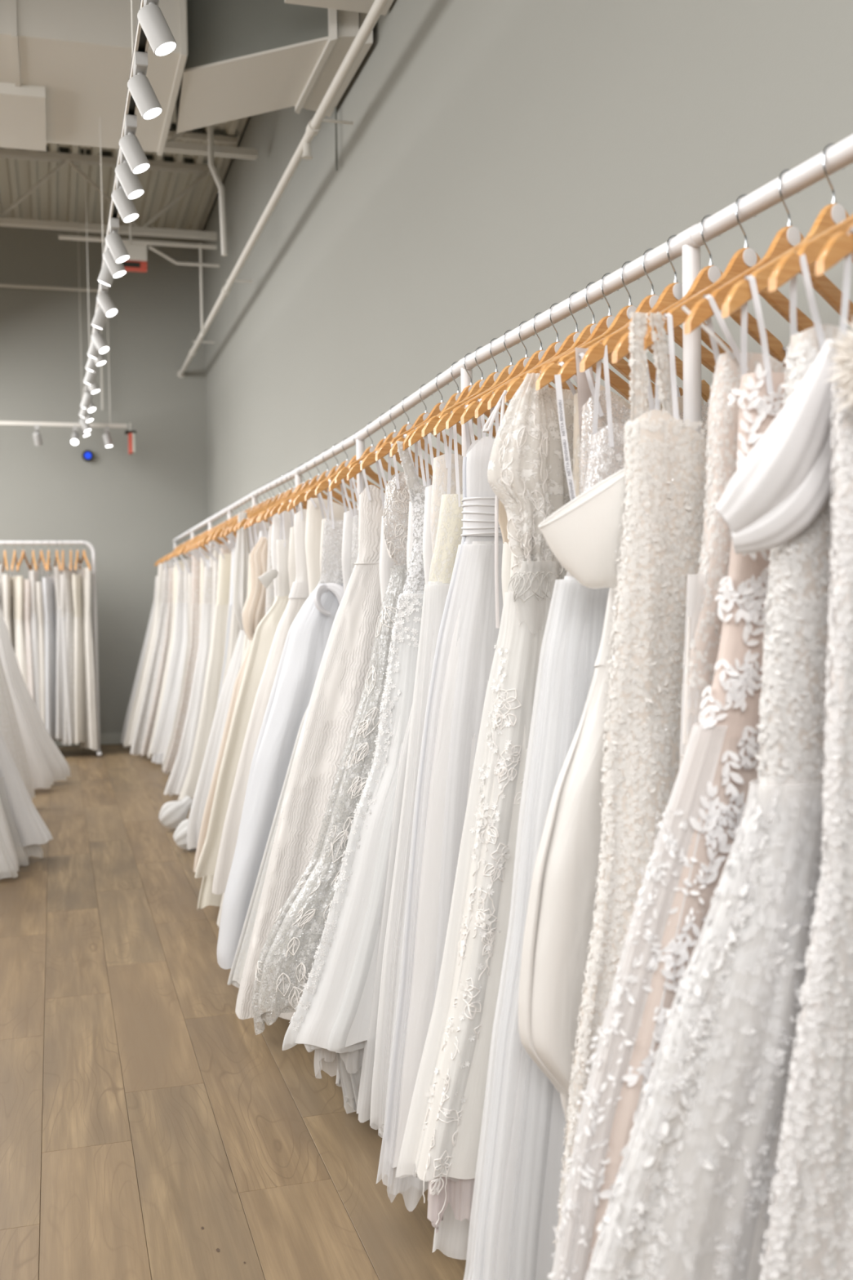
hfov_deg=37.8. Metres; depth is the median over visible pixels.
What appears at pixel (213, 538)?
wooden hanger
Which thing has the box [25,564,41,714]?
gown
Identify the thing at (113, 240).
track spotlight
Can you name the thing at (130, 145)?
track spotlight
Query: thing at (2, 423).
track
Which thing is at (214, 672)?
gown
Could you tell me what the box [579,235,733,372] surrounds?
wooden hanger
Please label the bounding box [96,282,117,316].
track spotlight
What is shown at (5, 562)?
wooden hanger
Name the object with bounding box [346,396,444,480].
wooden hanger
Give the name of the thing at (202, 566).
gown
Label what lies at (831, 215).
wooden hanger
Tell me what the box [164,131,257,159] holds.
joist
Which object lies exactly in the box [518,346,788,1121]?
gown
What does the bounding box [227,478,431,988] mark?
gown
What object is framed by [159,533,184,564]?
wooden hanger
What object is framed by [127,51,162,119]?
track spotlight
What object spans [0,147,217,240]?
joist
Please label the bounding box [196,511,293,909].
gown
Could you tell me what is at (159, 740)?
gown
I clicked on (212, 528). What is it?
wooden hanger
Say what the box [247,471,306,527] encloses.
wooden hanger
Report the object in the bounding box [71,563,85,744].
gown
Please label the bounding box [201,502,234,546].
wooden hanger
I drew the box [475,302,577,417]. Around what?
wooden hanger
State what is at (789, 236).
wooden hanger
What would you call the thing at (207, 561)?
gown
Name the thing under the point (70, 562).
wooden hanger
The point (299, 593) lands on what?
gown
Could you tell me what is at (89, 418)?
track spotlight
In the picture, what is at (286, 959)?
gown
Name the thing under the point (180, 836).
train
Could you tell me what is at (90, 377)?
track spotlight
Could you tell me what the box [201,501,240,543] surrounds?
wooden hanger
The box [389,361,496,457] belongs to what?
wooden hanger
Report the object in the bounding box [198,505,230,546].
wooden hanger
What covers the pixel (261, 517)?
wooden hanger
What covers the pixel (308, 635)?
gown
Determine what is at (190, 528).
wooden hanger
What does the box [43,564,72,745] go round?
gown
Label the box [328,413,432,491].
wooden hanger
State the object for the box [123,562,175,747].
gown
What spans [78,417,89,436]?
track spotlight
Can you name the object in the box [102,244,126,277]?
track spotlight
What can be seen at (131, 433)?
exit sign
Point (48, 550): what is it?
wooden hanger
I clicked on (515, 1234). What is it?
gown
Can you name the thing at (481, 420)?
gown
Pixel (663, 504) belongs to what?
gown
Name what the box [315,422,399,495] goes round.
wooden hanger
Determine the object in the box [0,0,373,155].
air duct
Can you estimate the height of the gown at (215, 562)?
1.645 m
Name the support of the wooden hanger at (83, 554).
hanging from the rack
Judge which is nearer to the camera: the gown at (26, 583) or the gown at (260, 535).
the gown at (260, 535)
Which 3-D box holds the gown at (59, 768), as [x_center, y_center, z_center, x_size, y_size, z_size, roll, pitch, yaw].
[-3.063,0.174,8.803,1.007,1.694,0.266,-1,2,-17]
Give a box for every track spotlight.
[32,425,42,445]
[71,426,79,444]
[78,407,88,418]
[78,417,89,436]
[79,416,90,432]
[80,385,93,408]
[80,409,93,422]
[81,390,95,412]
[83,369,97,385]
[84,356,97,372]
[86,330,99,359]
[86,379,99,393]
[90,326,109,353]
[91,302,107,329]
[93,353,106,365]
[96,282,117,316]
[97,244,114,286]
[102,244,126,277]
[102,426,112,447]
[105,217,129,262]
[111,176,138,222]
[115,149,144,199]
[119,114,150,173]
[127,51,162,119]
[137,0,177,56]
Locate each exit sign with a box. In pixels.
[121,221,146,272]
[124,422,136,454]
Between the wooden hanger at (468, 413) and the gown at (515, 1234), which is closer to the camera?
the gown at (515, 1234)
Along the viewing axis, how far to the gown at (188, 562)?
9.40 m
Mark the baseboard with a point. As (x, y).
(112, 738)
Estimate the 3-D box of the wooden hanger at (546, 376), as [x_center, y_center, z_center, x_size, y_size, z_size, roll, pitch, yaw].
[0.387,-0.586,2.356,0.430,0.260,0.016,-1,2,-31]
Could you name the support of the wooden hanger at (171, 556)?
hanging from the rail
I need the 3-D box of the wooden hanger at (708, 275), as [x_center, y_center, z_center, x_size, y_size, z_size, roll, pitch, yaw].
[0.475,-0.576,2.070,0.430,0.260,0.016,-3,3,-32]
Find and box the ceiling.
[0,106,250,231]
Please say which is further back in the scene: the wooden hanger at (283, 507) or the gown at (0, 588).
the gown at (0, 588)
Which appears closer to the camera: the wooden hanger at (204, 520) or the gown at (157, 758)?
the wooden hanger at (204, 520)
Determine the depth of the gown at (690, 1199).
1.50 m
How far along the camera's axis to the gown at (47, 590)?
10.36 m
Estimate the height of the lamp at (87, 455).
0.100 m
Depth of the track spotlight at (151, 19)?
3.13 m
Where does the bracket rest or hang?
attached to the wall at (498, 160)
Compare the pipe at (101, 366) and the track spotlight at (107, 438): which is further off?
the pipe at (101, 366)
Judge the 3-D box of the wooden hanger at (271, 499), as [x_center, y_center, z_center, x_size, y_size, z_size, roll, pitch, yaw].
[-0.757,-0.663,6.178,0.430,0.260,0.016,-2,2,-34]
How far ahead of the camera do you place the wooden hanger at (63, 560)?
10.43 m
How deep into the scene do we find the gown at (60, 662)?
10.37 m
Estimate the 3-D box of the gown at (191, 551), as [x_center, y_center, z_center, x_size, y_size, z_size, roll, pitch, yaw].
[-1.490,0.174,8.720,0.509,1.657,0.157,-2,3,-32]
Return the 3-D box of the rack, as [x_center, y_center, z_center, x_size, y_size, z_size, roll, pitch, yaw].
[-3.623,0.079,10.354,1.721,1.804,0.440,-1,2,-17]
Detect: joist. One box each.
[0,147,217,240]
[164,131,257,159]
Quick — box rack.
[0,540,101,755]
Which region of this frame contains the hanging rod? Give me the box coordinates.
[334,105,337,170]
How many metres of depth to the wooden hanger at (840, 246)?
1.43 m
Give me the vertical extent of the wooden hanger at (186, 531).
0.260 m
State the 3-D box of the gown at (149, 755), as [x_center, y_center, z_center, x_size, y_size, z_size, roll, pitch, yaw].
[-1.967,0.135,10.114,0.642,1.640,0.156,-2,3,-29]
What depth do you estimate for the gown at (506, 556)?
2.51 m
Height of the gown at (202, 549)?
1.601 m
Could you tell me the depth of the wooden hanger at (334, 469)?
4.77 m
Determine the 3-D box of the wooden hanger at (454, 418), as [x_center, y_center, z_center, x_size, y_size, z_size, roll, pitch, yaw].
[0.232,-0.606,2.873,0.430,0.260,0.016,-2,2,-30]
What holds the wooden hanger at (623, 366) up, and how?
hanging from the rail
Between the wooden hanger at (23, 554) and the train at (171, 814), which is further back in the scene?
the wooden hanger at (23, 554)
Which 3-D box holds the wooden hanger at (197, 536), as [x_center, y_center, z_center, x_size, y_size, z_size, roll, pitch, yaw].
[-1.692,-0.741,9.297,0.430,0.260,0.016,-1,2,-30]
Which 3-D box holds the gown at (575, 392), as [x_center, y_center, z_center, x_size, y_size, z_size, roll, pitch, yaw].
[0.388,0.349,2.359,0.572,1.722,0.138,-2,3,-31]
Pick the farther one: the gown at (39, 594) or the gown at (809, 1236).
the gown at (39, 594)
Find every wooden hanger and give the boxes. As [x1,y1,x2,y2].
[2,540,8,572]
[11,540,18,571]
[16,542,31,570]
[30,542,36,570]
[36,540,46,570]
[46,547,51,571]
[53,541,60,571]
[62,540,64,570]
[69,540,72,570]
[74,540,80,570]
[77,540,90,569]
[154,536,191,566]
[157,534,191,564]
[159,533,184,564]
[162,530,191,562]
[164,528,202,561]
[166,528,208,560]
[168,528,208,559]
[169,524,205,558]
[172,523,208,557]
[174,521,213,556]
[177,520,205,555]
[178,518,221,555]
[180,517,224,553]
[183,515,213,554]
[185,514,227,552]
[187,512,235,551]
[190,511,236,551]
[192,509,236,549]
[195,506,236,548]
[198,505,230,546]
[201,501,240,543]
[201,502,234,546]
[206,498,240,543]
[208,497,248,541]
[212,494,252,540]
[214,492,271,537]
[219,489,271,537]
[223,487,272,537]
[225,484,269,533]
[229,482,274,532]
[233,480,288,531]
[237,476,295,529]
[244,474,303,528]
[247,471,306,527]
[249,469,306,525]
[256,465,306,522]
[258,463,317,522]
[264,459,343,519]
[270,454,356,516]
[277,449,356,514]
[287,444,356,511]
[293,437,385,506]
[304,431,387,501]
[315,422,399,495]
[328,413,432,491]
[334,405,432,483]
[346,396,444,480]
[360,383,462,470]
[375,372,477,461]
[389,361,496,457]
[402,352,500,450]
[408,346,507,446]
[421,337,508,436]
[433,329,519,435]
[445,320,553,429]
[460,312,577,424]
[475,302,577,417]
[487,291,647,409]
[504,281,655,403]
[530,272,683,395]
[535,261,711,403]
[555,248,715,386]
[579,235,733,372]
[611,214,786,367]
[643,194,814,350]
[684,168,852,334]
[721,142,852,318]
[768,213,852,292]
[815,223,852,275]
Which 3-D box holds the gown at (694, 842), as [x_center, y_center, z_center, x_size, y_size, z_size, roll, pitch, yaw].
[0.468,0.384,1.722,0.782,1.745,0.166,-2,2,-26]
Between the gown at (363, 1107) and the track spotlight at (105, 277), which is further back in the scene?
the track spotlight at (105, 277)
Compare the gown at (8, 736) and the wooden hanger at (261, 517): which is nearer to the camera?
the wooden hanger at (261, 517)
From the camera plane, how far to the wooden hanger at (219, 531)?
6.77 m
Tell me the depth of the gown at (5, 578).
10.25 m
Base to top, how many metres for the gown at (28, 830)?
1.714 m
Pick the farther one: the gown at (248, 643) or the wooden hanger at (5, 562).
the wooden hanger at (5, 562)
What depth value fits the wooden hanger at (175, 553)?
9.11 m
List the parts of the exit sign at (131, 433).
clear panel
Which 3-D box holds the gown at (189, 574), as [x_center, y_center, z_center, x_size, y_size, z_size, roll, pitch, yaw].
[-1.713,0.147,9.316,0.580,1.630,0.152,-2,3,-29]
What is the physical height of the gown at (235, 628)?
1.677 m
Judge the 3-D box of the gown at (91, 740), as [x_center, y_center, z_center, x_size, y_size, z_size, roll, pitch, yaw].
[-2.892,0.143,10.573,0.120,1.574,0.435,-2,3,-33]
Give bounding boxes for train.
[158,795,192,828]
[173,818,192,848]
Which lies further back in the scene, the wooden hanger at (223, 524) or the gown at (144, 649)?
the gown at (144, 649)
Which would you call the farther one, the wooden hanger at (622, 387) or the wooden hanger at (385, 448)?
the wooden hanger at (385, 448)
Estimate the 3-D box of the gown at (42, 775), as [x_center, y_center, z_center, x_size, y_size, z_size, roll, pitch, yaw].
[-3.012,0.186,8.452,0.877,1.694,0.289,-1,2,-17]
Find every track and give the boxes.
[0,208,127,428]
[76,0,149,417]
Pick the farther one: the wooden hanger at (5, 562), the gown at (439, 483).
the wooden hanger at (5, 562)
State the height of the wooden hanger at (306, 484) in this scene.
0.260 m
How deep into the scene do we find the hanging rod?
6.00 m
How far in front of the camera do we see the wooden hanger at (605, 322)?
2.43 m
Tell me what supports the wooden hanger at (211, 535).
hanging from the rail
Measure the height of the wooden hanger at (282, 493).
0.260 m
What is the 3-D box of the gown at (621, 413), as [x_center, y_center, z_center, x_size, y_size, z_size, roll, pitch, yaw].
[0.382,0.348,2.280,0.603,1.731,0.094,-2,3,-29]
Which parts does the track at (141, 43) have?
suspension rod, suspension rod, suspension rod, suspension rod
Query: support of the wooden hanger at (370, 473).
hanging from the rail
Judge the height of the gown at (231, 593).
1.614 m
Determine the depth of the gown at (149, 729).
10.17 m
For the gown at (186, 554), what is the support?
hanging from the wooden hanger at (175, 553)
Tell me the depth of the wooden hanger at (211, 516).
8.53 m
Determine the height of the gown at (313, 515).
1.679 m
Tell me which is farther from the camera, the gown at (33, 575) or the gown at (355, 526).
the gown at (33, 575)
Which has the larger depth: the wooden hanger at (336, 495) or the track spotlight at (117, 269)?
the track spotlight at (117, 269)
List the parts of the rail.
post, post, post, post, post, post, post, post, post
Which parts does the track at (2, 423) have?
suspension rod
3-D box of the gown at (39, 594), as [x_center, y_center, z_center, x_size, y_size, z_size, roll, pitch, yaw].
[-3.222,0.130,10.473,0.142,1.531,0.418,-1,2,-8]
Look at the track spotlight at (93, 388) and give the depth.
8.39 m
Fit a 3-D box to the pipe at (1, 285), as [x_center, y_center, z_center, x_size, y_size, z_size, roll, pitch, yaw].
[-4.540,-3.042,10.495,3.460,0.028,0.028,-1,2,-17]
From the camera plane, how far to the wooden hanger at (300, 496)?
4.60 m
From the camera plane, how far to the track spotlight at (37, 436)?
10.44 m
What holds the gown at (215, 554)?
hanging from the wooden hanger at (220, 525)
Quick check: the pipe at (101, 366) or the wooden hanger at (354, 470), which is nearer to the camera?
the wooden hanger at (354, 470)
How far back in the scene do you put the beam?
8.86 m
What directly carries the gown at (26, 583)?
hanging from the wooden hanger at (23, 554)
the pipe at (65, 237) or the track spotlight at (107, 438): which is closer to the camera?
the pipe at (65, 237)
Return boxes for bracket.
[284,0,393,15]
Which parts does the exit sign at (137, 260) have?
stem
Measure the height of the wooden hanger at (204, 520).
0.260 m
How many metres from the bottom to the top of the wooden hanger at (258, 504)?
0.260 m
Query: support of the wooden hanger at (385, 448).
hanging from the rail
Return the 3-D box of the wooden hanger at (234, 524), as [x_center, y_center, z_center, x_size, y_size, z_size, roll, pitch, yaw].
[-0.789,-0.666,6.277,0.430,0.260,0.016,0,2,-31]
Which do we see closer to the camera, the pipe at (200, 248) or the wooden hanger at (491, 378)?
the wooden hanger at (491, 378)
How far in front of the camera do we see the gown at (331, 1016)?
3.10 m
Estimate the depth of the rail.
2.20 m
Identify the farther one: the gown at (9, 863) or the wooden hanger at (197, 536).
the wooden hanger at (197, 536)
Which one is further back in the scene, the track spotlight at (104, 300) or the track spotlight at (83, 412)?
the track spotlight at (83, 412)
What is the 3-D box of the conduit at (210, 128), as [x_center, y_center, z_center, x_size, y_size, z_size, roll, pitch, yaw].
[-1.299,-2.970,7.708,0.104,1.160,0.036,-1,2,-17]
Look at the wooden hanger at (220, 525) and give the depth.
7.96 m
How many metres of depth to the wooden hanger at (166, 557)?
9.92 m
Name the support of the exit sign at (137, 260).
hanging from the ceiling
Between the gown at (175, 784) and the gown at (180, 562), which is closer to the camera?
the gown at (175, 784)
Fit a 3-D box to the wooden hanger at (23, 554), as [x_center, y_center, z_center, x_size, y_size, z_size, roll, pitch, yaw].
[-3.367,-0.705,10.404,0.016,0.260,0.430,-1,2,-4]
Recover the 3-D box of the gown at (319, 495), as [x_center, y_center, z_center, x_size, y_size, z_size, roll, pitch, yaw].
[-0.332,0.300,4.435,0.745,1.682,0.110,-2,2,-26]
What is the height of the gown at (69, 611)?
1.504 m
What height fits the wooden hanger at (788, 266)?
0.260 m
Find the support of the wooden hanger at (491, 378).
hanging from the rail
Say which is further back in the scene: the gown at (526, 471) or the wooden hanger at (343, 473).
the wooden hanger at (343, 473)
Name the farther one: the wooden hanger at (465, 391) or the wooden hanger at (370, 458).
the wooden hanger at (370, 458)
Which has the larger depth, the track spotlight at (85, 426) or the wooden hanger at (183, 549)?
the track spotlight at (85, 426)
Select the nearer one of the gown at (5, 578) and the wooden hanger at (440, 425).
the wooden hanger at (440, 425)
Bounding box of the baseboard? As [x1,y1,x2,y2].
[53,733,122,746]
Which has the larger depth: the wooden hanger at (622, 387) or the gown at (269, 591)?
the gown at (269, 591)
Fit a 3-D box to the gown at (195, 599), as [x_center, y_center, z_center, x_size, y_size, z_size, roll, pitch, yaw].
[-1.589,0.142,8.832,0.612,1.595,0.153,-2,3,-30]
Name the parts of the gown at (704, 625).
tulle panel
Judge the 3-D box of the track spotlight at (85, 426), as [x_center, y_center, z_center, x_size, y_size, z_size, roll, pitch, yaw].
[-2.851,-1.817,10.385,0.097,0.167,0.110,-1,2,-17]
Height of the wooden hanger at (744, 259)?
0.260 m
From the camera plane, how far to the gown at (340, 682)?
3.69 m
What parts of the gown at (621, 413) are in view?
blush panel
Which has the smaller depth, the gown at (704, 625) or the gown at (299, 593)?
the gown at (704, 625)
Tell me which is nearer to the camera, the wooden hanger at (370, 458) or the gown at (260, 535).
the wooden hanger at (370, 458)
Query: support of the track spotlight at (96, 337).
attached to the track at (141, 43)
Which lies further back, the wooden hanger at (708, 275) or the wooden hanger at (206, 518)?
the wooden hanger at (206, 518)
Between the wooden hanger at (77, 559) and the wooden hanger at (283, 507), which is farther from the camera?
the wooden hanger at (77, 559)
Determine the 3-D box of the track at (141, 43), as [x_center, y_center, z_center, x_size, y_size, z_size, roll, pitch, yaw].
[-1.427,-2.609,5.515,0.035,1.750,11.150,-1,2,-17]
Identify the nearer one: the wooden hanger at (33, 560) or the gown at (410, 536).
the gown at (410, 536)
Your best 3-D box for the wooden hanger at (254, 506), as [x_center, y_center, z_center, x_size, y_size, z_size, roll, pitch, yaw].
[-0.913,-0.680,6.705,0.430,0.260,0.016,-3,3,-32]
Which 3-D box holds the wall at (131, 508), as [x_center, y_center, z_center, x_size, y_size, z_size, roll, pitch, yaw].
[-5.297,-1.494,10.582,6.785,5.000,0.200,-1,2,-17]
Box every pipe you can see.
[0,284,97,292]
[58,234,216,249]
[100,328,103,409]
[177,0,388,377]
[199,243,203,337]
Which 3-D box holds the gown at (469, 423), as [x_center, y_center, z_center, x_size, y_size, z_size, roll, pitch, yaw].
[0.202,0.330,2.882,0.615,1.724,0.096,-2,3,-31]
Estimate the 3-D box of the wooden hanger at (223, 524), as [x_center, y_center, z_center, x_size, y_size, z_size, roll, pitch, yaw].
[-1.252,-0.707,7.839,0.430,0.260,0.016,-3,3,-30]
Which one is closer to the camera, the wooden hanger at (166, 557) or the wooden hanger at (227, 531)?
the wooden hanger at (227, 531)
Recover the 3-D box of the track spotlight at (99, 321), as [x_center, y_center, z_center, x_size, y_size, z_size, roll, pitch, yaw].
[-1.674,-1.679,6.387,0.094,0.167,0.110,-1,2,-17]
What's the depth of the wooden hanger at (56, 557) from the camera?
10.45 m
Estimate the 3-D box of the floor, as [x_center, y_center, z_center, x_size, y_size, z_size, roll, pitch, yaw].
[-3.109,1.300,3.499,6.785,0.101,14.800,-1,2,-17]
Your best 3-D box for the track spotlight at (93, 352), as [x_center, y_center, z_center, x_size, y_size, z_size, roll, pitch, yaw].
[-1.912,-1.706,7.181,0.094,0.167,0.110,-1,2,-17]
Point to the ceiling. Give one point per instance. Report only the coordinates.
(59, 198)
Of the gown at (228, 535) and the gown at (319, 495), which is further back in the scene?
the gown at (228, 535)
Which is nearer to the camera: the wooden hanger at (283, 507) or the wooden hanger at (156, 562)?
the wooden hanger at (283, 507)
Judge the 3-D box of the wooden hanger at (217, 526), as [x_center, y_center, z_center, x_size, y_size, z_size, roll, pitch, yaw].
[-1.338,-0.713,8.122,0.430,0.260,0.016,-3,3,-32]
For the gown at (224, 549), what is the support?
hanging from the wooden hanger at (205, 543)
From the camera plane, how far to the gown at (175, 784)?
8.04 m
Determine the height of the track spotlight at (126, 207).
0.167 m
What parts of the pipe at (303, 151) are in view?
bracket arm, bracket arm, bracket arm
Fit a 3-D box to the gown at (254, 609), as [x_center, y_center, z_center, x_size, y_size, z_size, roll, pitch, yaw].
[-0.686,0.230,5.628,0.753,1.598,0.171,-2,3,-29]
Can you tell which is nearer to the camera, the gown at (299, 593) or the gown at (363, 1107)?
the gown at (363, 1107)
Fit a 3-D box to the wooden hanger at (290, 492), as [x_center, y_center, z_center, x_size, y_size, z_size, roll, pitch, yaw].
[-0.599,-0.645,5.652,0.430,0.260,0.016,-2,3,-30]
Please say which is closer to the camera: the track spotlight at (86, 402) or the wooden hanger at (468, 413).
the wooden hanger at (468, 413)
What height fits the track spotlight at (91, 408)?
0.166 m
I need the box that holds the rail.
[173,133,852,564]
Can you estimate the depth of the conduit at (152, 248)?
9.37 m
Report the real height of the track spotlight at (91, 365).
0.167 m
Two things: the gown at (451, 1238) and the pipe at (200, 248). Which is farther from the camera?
the pipe at (200, 248)
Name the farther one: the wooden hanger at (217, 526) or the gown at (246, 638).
the wooden hanger at (217, 526)
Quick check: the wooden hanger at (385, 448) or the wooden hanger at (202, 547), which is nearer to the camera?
the wooden hanger at (385, 448)
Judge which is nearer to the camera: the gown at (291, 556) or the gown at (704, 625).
the gown at (704, 625)
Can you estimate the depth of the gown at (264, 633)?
4.99 m
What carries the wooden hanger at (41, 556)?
hanging from the rack
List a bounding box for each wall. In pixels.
[0,217,208,746]
[202,0,852,527]
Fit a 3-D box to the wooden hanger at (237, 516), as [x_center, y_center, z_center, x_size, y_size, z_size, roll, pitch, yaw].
[-1.084,-0.694,7.271,0.430,0.260,0.016,-2,3,-33]
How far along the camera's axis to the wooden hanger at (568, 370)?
2.26 m
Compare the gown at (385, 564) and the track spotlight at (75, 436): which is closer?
the gown at (385, 564)
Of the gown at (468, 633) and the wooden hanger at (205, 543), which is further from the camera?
the wooden hanger at (205, 543)
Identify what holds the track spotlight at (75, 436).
attached to the track at (2, 423)
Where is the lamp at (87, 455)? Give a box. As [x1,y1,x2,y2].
[81,449,93,462]
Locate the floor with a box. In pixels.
[0,743,473,1279]
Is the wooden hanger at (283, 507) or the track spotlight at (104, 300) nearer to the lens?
the wooden hanger at (283, 507)
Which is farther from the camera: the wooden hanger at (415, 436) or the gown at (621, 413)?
the wooden hanger at (415, 436)
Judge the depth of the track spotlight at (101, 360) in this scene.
7.37 m
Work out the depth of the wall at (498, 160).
4.07 m
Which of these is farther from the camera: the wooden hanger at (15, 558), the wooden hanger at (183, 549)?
the wooden hanger at (15, 558)
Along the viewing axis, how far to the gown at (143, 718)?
10.32 m
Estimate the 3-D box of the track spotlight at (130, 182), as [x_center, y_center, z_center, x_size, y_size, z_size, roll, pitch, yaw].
[-1.026,-1.608,4.296,0.097,0.167,0.110,-1,2,-17]
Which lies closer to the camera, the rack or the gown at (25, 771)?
the gown at (25, 771)
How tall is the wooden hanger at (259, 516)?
0.260 m
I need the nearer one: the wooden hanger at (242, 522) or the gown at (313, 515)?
the gown at (313, 515)
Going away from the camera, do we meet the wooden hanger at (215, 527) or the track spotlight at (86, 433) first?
the wooden hanger at (215, 527)
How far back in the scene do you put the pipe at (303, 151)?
5.70 m
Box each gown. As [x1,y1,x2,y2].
[0,564,70,781]
[0,566,15,646]
[0,587,1,609]
[0,623,53,789]
[0,657,35,799]
[0,681,22,778]
[0,731,53,866]
[0,799,18,879]
[5,564,28,686]
[12,564,34,700]
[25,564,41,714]
[35,564,48,726]
[41,564,56,740]
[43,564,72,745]
[53,564,72,740]
[62,563,77,743]
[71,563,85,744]
[72,563,97,751]
[120,576,157,743]
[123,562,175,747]
[129,560,168,755]
[141,560,173,756]
[147,559,174,758]
[148,557,183,754]
[150,556,184,755]
[151,556,182,764]
[161,554,191,770]
[161,555,191,762]
[162,551,208,773]
[163,546,213,796]
[177,534,231,800]
[182,540,218,785]
[182,552,191,559]
[186,511,271,849]
[190,550,200,563]
[191,540,232,799]
[192,549,209,634]
[193,513,268,872]
[194,503,357,878]
[194,548,209,567]
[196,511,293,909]
[200,546,213,567]
[204,544,218,642]
[212,502,309,894]
[216,479,343,968]
[216,499,295,928]
[217,537,234,703]
[221,527,240,689]
[226,534,235,547]
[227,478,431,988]
[235,460,385,1020]
[240,518,253,665]
[242,524,257,662]
[251,442,410,1035]
[257,522,269,539]
[265,516,274,614]
[282,426,426,1120]
[304,450,393,1052]
[305,491,357,595]
[317,492,343,573]
[335,433,415,1086]
[349,468,359,572]
[356,422,433,1122]
[369,410,462,1132]
[376,391,503,1211]
[377,429,462,1137]
[395,369,680,1233]
[399,398,485,1191]
[432,390,513,1260]
[463,342,625,1279]
[463,404,475,450]
[501,399,511,604]
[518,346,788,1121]
[546,275,786,1279]
[551,311,707,1270]
[554,347,709,501]
[558,361,703,497]
[585,252,852,1279]
[679,293,787,769]
[759,226,852,1279]
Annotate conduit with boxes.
[148,245,219,267]
[207,124,226,256]
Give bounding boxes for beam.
[167,129,236,144]
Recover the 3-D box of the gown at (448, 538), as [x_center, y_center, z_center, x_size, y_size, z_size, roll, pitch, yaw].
[0.164,0.304,2.974,0.658,1.678,0.170,-2,3,-32]
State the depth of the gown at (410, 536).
3.28 m
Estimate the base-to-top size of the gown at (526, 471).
1.624 m
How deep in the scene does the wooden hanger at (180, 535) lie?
10.57 m
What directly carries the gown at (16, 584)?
hanging from the wooden hanger at (5, 562)
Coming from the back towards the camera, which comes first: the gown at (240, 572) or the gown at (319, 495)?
the gown at (240, 572)

